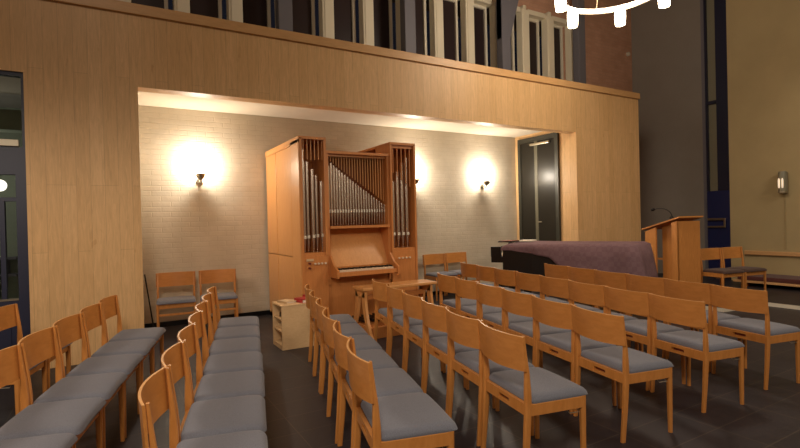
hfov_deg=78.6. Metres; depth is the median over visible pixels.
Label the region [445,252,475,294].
chair
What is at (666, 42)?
wall
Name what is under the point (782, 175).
wall lamp
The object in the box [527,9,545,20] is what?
trim
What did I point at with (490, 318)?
seat cushion
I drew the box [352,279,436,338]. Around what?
bench
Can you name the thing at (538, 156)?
door
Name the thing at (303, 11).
window
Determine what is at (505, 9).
trim
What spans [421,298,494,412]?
chair
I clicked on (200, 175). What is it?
wall sconce
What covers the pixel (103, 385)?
seat cushion
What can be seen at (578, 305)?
seat cushion
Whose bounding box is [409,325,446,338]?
seat cushion
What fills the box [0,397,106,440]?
seat cushion
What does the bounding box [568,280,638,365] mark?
chair
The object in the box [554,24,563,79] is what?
window
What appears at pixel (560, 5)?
chandelier
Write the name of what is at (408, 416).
seat cushion
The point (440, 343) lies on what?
seat cushion
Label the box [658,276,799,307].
platform
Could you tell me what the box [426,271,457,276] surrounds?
seat cushion
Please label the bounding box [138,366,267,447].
chair
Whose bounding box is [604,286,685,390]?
chair
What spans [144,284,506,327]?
baseboard
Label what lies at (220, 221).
wall
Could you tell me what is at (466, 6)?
trim
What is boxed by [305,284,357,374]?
chair
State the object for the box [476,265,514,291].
chair
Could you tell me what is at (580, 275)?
chair
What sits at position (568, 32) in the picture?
trim
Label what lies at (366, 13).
trim
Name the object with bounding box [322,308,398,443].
chair
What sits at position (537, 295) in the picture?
seat cushion
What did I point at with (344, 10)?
window
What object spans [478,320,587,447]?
chair
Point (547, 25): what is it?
trim
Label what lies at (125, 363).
seat cushion
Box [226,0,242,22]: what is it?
trim
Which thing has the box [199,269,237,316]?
chair
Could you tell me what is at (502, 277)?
chair
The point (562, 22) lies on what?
trim
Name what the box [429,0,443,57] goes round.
trim
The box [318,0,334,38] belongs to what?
trim
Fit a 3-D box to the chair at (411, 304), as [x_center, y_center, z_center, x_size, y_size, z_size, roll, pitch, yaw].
[0.290,1.003,4.335,0.489,0.802,0.499,-2,0,-18]
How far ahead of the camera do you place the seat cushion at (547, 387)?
2.80 m
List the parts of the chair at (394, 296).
leg, backrest, seat frame, leg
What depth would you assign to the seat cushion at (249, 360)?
3.43 m
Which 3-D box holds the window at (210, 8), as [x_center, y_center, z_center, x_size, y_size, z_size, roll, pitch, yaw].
[-2.958,-3.053,7.343,0.540,2.570,0.070,-2,0,-30]
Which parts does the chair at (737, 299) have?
leg, backrest, leg, seat frame, leg, leg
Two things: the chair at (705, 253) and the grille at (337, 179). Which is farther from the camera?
the chair at (705, 253)
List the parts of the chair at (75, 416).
backrest, leg, seat frame, leg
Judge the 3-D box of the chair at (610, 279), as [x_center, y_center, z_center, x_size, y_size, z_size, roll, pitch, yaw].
[2.589,0.939,5.667,0.489,0.802,0.499,-2,0,-19]
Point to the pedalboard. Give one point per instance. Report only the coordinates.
(382, 328)
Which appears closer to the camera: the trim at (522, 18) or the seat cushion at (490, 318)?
the seat cushion at (490, 318)
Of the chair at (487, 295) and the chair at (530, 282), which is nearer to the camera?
the chair at (487, 295)
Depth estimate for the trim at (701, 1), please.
11.01 m
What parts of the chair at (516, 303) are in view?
leg, backrest, seat frame, leg, leg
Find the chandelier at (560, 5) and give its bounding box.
[555,0,669,28]
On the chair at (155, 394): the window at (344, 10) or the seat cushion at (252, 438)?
the seat cushion at (252, 438)
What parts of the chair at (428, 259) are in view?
leg, backrest, leg, seat frame, leg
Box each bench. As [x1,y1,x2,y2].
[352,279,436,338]
[733,274,799,286]
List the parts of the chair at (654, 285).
leg, backrest, leg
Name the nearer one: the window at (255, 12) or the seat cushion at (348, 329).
the seat cushion at (348, 329)
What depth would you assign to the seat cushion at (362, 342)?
3.88 m
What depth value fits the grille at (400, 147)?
7.21 m
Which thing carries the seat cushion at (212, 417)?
on the chair at (212, 417)
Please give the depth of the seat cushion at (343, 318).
4.89 m
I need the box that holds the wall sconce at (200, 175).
[196,169,204,183]
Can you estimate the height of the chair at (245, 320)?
0.802 m
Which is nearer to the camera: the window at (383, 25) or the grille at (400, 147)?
the grille at (400, 147)
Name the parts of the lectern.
panel, panel, corner post, panel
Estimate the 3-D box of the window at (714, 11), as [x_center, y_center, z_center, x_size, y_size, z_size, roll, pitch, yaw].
[7.076,-2.602,10.661,0.130,7.600,0.750,-2,0,-30]
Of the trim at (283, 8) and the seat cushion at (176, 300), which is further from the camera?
the trim at (283, 8)
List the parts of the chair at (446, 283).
leg, backrest, seat frame, leg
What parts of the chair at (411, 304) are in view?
leg, backrest, seat frame, leg, leg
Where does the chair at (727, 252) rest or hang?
on the platform
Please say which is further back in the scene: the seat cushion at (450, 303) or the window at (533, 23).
the window at (533, 23)
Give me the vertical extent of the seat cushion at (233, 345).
0.049 m
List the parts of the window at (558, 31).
pane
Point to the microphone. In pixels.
(652, 209)
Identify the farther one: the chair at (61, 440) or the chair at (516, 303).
the chair at (516, 303)
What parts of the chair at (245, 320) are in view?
backrest, leg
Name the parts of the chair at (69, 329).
leg, backrest, leg, leg, seat frame, leg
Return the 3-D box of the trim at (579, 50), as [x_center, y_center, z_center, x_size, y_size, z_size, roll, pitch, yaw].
[3.973,-4.169,10.858,0.220,4.320,0.170,-2,0,-30]
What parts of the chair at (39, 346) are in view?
leg, backrest, leg, leg, seat frame, leg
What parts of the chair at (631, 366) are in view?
leg, backrest, leg, seat frame, leg, leg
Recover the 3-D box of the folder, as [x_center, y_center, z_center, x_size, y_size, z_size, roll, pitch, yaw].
[1.802,0.284,8.100,0.240,0.026,0.320,-1,0,37]
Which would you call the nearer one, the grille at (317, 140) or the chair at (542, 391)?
the chair at (542, 391)
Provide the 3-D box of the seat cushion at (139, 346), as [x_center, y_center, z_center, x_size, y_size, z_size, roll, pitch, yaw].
[-2.246,1.014,3.999,0.395,0.049,0.479,-1,0,-17]
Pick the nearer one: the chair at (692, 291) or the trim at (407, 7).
the chair at (692, 291)
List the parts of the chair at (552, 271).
backrest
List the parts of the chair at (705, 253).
leg, backrest, leg, seat frame, leg, leg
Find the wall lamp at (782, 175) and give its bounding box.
[778,171,787,241]
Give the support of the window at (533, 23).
in the wall at (220, 221)
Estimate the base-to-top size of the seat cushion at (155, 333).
0.049 m
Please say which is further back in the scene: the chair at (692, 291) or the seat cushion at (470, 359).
the chair at (692, 291)
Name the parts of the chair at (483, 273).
backrest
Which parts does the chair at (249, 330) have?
backrest, leg, leg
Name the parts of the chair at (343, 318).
backrest, leg, leg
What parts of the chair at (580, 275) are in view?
backrest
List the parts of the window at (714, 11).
pane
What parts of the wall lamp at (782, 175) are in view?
lamp shade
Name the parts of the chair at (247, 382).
backrest, leg, seat frame, leg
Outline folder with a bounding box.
[498,240,518,241]
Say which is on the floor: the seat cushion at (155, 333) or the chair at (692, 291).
the chair at (692, 291)
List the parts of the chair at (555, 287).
backrest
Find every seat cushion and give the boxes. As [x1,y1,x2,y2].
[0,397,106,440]
[33,372,127,403]
[65,353,143,376]
[91,339,155,356]
[108,327,165,341]
[156,295,195,304]
[176,430,267,447]
[181,395,266,440]
[194,370,264,401]
[200,292,237,300]
[203,351,262,375]
[209,337,260,355]
[214,325,260,339]
[217,316,259,327]
[313,314,357,323]
[318,323,367,335]
[327,335,382,353]
[333,349,398,373]
[346,368,423,400]
[361,392,457,440]
[378,308,402,316]
[393,315,422,326]
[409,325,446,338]
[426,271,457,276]
[429,336,478,354]
[443,298,475,307]
[448,270,460,274]
[454,350,533,373]
[461,304,501,315]
[483,312,532,325]
[489,367,587,403]
[508,321,570,336]
[521,291,539,296]
[538,297,568,302]
[540,332,615,351]
[566,303,599,310]
[581,346,673,373]
[595,310,636,320]
[624,319,683,335]
[657,330,744,351]
[703,268,744,273]
[706,310,740,322]
[718,318,799,335]
[727,266,766,271]
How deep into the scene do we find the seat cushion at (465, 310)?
5.23 m
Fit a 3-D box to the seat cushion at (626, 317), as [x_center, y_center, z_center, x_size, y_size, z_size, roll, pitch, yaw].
[2.013,0.905,4.778,0.395,0.049,0.479,-2,0,-19]
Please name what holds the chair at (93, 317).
on the floor
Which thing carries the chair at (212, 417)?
on the floor
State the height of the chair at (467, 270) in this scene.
0.802 m
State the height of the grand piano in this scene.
1.005 m
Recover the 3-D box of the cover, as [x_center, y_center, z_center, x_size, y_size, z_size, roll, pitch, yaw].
[2.729,0.563,7.726,2.366,0.564,1.497,-1,0,36]
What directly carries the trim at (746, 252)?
attached to the wall at (763, 36)
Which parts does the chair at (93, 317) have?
leg, backrest, leg, leg, leg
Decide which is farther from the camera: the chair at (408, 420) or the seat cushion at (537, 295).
the seat cushion at (537, 295)
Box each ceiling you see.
[138,91,541,137]
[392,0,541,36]
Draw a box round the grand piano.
[491,242,555,292]
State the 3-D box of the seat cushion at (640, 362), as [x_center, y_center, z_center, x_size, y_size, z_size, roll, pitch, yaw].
[1.561,0.925,3.393,0.395,0.049,0.479,-2,0,-19]
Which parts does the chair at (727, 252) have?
leg, backrest, leg, leg, seat frame, leg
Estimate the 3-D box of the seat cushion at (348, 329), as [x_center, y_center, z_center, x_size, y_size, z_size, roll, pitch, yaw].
[-0.520,0.969,4.441,0.395,0.049,0.479,-1,0,-16]
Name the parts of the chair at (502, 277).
backrest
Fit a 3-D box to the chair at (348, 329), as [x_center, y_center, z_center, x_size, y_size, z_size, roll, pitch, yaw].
[-0.564,1.023,4.428,0.489,0.802,0.499,-1,0,-16]
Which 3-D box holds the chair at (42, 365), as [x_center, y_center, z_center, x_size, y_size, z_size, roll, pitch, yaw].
[-2.928,1.086,3.577,0.489,0.802,0.499,-1,0,-16]
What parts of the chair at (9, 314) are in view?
backrest, leg, leg, seat frame, leg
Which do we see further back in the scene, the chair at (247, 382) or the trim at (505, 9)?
the trim at (505, 9)
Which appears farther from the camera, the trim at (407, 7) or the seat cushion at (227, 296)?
the trim at (407, 7)
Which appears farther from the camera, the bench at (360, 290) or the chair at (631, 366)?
the bench at (360, 290)
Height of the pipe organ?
2.580 m
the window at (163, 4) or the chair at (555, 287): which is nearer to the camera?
the chair at (555, 287)
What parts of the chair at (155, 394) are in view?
leg, backrest, leg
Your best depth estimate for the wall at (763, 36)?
9.47 m
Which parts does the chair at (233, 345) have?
leg, backrest, leg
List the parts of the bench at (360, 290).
leg, leg, leg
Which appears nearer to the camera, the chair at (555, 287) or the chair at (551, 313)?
the chair at (551, 313)
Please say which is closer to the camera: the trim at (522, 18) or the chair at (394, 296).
the chair at (394, 296)
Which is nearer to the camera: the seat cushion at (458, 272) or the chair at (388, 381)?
the chair at (388, 381)
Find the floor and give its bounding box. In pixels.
[0,273,799,447]
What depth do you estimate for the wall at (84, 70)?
5.48 m
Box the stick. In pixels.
[144,274,153,326]
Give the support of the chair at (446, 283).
on the floor
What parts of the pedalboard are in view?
frame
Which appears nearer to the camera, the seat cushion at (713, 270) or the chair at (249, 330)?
the chair at (249, 330)
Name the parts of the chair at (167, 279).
leg, leg, backrest, seat frame, leg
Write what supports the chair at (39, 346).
on the floor
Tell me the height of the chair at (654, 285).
0.802 m
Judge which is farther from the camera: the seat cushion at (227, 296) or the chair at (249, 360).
the seat cushion at (227, 296)
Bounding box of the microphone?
[651,208,673,218]
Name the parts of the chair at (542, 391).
leg, backrest, leg, seat frame, leg, leg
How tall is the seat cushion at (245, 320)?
0.049 m
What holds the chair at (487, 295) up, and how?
on the floor
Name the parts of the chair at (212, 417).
backrest, leg, seat frame, leg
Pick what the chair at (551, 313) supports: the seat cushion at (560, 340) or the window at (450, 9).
the seat cushion at (560, 340)
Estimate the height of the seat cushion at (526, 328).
0.049 m
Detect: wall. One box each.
[0,0,640,369]
[138,0,632,323]
[631,0,704,272]
[726,0,799,279]
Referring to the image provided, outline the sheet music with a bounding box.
[519,239,536,241]
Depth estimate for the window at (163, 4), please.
7.02 m
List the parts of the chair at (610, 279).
backrest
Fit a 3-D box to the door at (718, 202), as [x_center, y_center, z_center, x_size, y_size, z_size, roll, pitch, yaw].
[7.060,0.234,10.636,0.120,1.930,0.700,-2,0,-30]
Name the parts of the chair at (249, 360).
backrest, leg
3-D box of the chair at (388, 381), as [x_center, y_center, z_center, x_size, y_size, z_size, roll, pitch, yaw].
[-0.150,1.023,2.981,0.489,0.802,0.499,-1,0,-15]
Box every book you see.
[277,299,296,303]
[294,297,305,302]
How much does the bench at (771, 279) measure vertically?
0.190 m
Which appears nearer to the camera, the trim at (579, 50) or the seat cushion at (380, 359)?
the seat cushion at (380, 359)
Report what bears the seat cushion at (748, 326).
on the chair at (737, 299)
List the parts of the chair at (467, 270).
backrest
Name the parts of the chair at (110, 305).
leg, backrest, leg, leg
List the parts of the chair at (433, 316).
leg, backrest, seat frame, leg, leg, leg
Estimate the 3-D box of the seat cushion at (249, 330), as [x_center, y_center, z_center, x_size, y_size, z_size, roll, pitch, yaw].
[-1.481,0.992,4.456,0.395,0.049,0.479,-1,0,-17]
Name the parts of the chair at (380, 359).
backrest, leg, seat frame, leg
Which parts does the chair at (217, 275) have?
leg, backrest, seat frame, leg, leg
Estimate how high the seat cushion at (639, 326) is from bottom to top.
0.049 m
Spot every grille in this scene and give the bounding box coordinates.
[302,139,321,159]
[328,154,384,200]
[392,145,411,186]
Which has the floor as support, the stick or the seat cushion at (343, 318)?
the stick
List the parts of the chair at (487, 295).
leg, backrest, seat frame, leg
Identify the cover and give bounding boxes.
[500,241,657,277]
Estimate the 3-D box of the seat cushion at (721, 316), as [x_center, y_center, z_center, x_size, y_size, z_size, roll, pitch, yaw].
[2.953,0.883,4.731,0.395,0.049,0.479,-2,0,-18]
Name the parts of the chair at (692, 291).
leg, backrest, leg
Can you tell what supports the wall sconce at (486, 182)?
attached to the wall at (220, 221)
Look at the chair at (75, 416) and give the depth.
2.59 m
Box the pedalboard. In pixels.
[352,313,402,338]
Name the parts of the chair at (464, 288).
leg, backrest, seat frame, leg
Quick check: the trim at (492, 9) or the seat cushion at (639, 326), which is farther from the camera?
the trim at (492, 9)
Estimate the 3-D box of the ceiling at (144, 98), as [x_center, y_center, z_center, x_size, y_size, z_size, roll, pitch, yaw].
[-3.424,-1.739,6.235,14.430,0.120,1.400,-2,0,-30]
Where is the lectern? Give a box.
[641,216,702,282]
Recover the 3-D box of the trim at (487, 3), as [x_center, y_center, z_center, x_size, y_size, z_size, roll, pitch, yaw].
[1.607,-4.516,9.955,0.537,0.100,0.260,-2,0,-30]
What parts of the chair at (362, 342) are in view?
backrest, leg, seat frame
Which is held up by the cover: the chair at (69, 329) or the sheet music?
the sheet music
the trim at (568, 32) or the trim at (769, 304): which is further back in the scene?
the trim at (568, 32)
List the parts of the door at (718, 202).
handle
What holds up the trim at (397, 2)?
attached to the wall at (220, 221)
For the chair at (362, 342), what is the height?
0.802 m
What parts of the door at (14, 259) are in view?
glass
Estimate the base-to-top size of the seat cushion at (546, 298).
0.049 m
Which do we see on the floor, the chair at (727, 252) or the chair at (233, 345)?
the chair at (233, 345)
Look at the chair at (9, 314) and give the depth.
4.19 m
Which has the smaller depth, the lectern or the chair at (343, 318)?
the chair at (343, 318)
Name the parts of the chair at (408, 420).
leg, backrest, leg, seat frame, leg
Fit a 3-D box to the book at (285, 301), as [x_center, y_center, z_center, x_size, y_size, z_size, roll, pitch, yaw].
[-1.341,0.915,5.784,0.200,0.022,0.140,-1,1,43]
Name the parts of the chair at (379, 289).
leg, backrest, seat frame, leg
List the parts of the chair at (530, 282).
backrest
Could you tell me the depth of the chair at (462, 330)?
3.25 m
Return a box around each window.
[131,0,167,8]
[190,0,221,18]
[243,0,270,27]
[292,0,314,34]
[334,0,355,42]
[373,0,392,48]
[415,0,426,54]
[443,0,458,60]
[474,4,487,65]
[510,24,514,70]
[529,18,539,74]
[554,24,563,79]
[703,0,729,268]
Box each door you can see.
[0,70,30,349]
[517,132,560,240]
[707,190,730,268]
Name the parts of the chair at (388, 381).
backrest, leg, seat frame, leg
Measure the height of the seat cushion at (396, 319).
0.049 m
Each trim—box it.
[48,0,639,98]
[173,0,189,12]
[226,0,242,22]
[275,0,292,30]
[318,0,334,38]
[358,0,373,45]
[395,0,400,50]
[400,0,415,52]
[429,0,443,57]
[460,0,474,63]
[474,0,492,7]
[489,0,496,67]
[496,0,518,69]
[516,5,529,73]
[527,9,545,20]
[541,12,554,77]
[552,16,567,26]
[565,25,573,81]
[572,0,585,83]
[700,0,707,268]
[705,302,799,311]
[744,250,799,256]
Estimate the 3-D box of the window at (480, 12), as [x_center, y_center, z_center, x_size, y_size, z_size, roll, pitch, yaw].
[1.562,-3.179,9.970,0.540,2.570,0.070,-2,0,-30]
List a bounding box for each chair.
[0,304,72,388]
[0,344,106,447]
[0,359,47,414]
[0,433,77,447]
[18,326,127,447]
[52,313,143,437]
[79,303,155,384]
[98,295,165,372]
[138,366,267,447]
[156,271,195,326]
[161,341,266,441]
[177,324,264,402]
[188,311,262,375]
[195,301,260,365]
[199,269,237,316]
[202,293,260,340]
[207,286,259,328]
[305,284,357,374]
[309,290,367,392]
[315,298,382,412]
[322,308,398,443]
[333,321,423,447]
[346,338,457,447]
[372,279,422,356]
[386,284,442,370]
[402,290,465,388]
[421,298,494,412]
[422,253,457,300]
[437,272,475,313]
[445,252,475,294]
[445,307,533,445]
[455,277,501,318]
[460,262,500,286]
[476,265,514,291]
[476,282,539,366]
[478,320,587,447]
[494,268,539,296]
[501,288,570,380]
[515,271,568,302]
[531,295,616,413]
[539,275,599,351]
[544,263,592,306]
[567,266,621,313]
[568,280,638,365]
[571,304,673,442]
[594,269,651,340]
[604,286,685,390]
[626,273,693,357]
[648,293,744,412]
[664,278,741,371]
[700,248,744,288]
[709,284,799,389]
[721,247,766,290]
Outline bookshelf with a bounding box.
[272,299,319,350]
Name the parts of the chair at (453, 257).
leg, backrest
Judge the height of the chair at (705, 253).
0.802 m
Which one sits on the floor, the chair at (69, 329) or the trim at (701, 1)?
the chair at (69, 329)
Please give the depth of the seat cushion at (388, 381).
2.91 m
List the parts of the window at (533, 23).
pane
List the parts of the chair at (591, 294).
backrest, leg, leg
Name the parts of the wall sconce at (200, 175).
lamp shade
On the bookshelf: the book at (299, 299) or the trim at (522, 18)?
the book at (299, 299)
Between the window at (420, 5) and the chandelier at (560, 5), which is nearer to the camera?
the chandelier at (560, 5)
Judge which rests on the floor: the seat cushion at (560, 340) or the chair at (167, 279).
the chair at (167, 279)
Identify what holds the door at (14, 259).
in the wall at (84, 70)
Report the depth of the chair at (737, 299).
4.10 m
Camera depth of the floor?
3.73 m
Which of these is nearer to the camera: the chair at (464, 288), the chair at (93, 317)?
the chair at (93, 317)
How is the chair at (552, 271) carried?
on the floor
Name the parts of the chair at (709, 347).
leg, backrest, leg, seat frame, leg, leg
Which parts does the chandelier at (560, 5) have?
lamp glass, lamp glass, lamp glass, lamp glass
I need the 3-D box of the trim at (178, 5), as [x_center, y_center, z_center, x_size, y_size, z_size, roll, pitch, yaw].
[-3.162,-3.151,7.074,0.210,2.680,0.192,-2,0,-30]
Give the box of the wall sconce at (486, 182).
[480,178,489,187]
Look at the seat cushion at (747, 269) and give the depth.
7.94 m
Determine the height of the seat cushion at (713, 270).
0.049 m
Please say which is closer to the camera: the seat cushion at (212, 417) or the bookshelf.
the seat cushion at (212, 417)
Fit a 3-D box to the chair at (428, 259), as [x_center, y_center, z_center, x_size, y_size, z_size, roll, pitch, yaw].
[0.738,0.962,8.968,0.499,0.802,0.489,-2,0,-30]
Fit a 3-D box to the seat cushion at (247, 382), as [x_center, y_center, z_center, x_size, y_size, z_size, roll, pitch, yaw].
[-1.039,0.991,3.015,0.395,0.049,0.479,-1,0,-16]
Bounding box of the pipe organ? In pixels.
[265,136,418,316]
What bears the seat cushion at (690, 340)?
on the chair at (709, 347)
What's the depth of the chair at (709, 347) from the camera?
3.67 m
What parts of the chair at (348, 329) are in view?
backrest, leg, seat frame, leg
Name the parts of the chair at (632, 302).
backrest, seat frame, leg, leg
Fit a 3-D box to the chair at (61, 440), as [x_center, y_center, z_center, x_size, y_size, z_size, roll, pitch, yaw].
[-1.711,1.066,2.065,0.489,0.802,0.499,-1,0,-17]
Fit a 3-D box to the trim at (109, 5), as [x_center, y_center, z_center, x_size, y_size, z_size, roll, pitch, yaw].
[-2.214,-2.417,6.021,16.340,0.120,0.275,-2,0,-30]
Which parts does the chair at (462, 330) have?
leg, backrest, seat frame, leg, leg, leg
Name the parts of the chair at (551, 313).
leg, backrest, seat frame, leg, leg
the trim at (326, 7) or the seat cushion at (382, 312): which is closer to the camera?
the seat cushion at (382, 312)
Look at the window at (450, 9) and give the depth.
9.66 m
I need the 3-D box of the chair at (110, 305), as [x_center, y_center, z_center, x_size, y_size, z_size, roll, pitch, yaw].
[-2.437,1.068,4.462,0.489,0.802,0.499,-1,0,-16]
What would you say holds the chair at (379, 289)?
on the floor
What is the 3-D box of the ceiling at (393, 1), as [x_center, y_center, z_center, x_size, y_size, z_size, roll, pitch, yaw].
[0.935,-6.262,4.061,20.000,0.100,18.000,-2,0,-30]
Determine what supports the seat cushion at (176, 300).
on the chair at (167, 279)

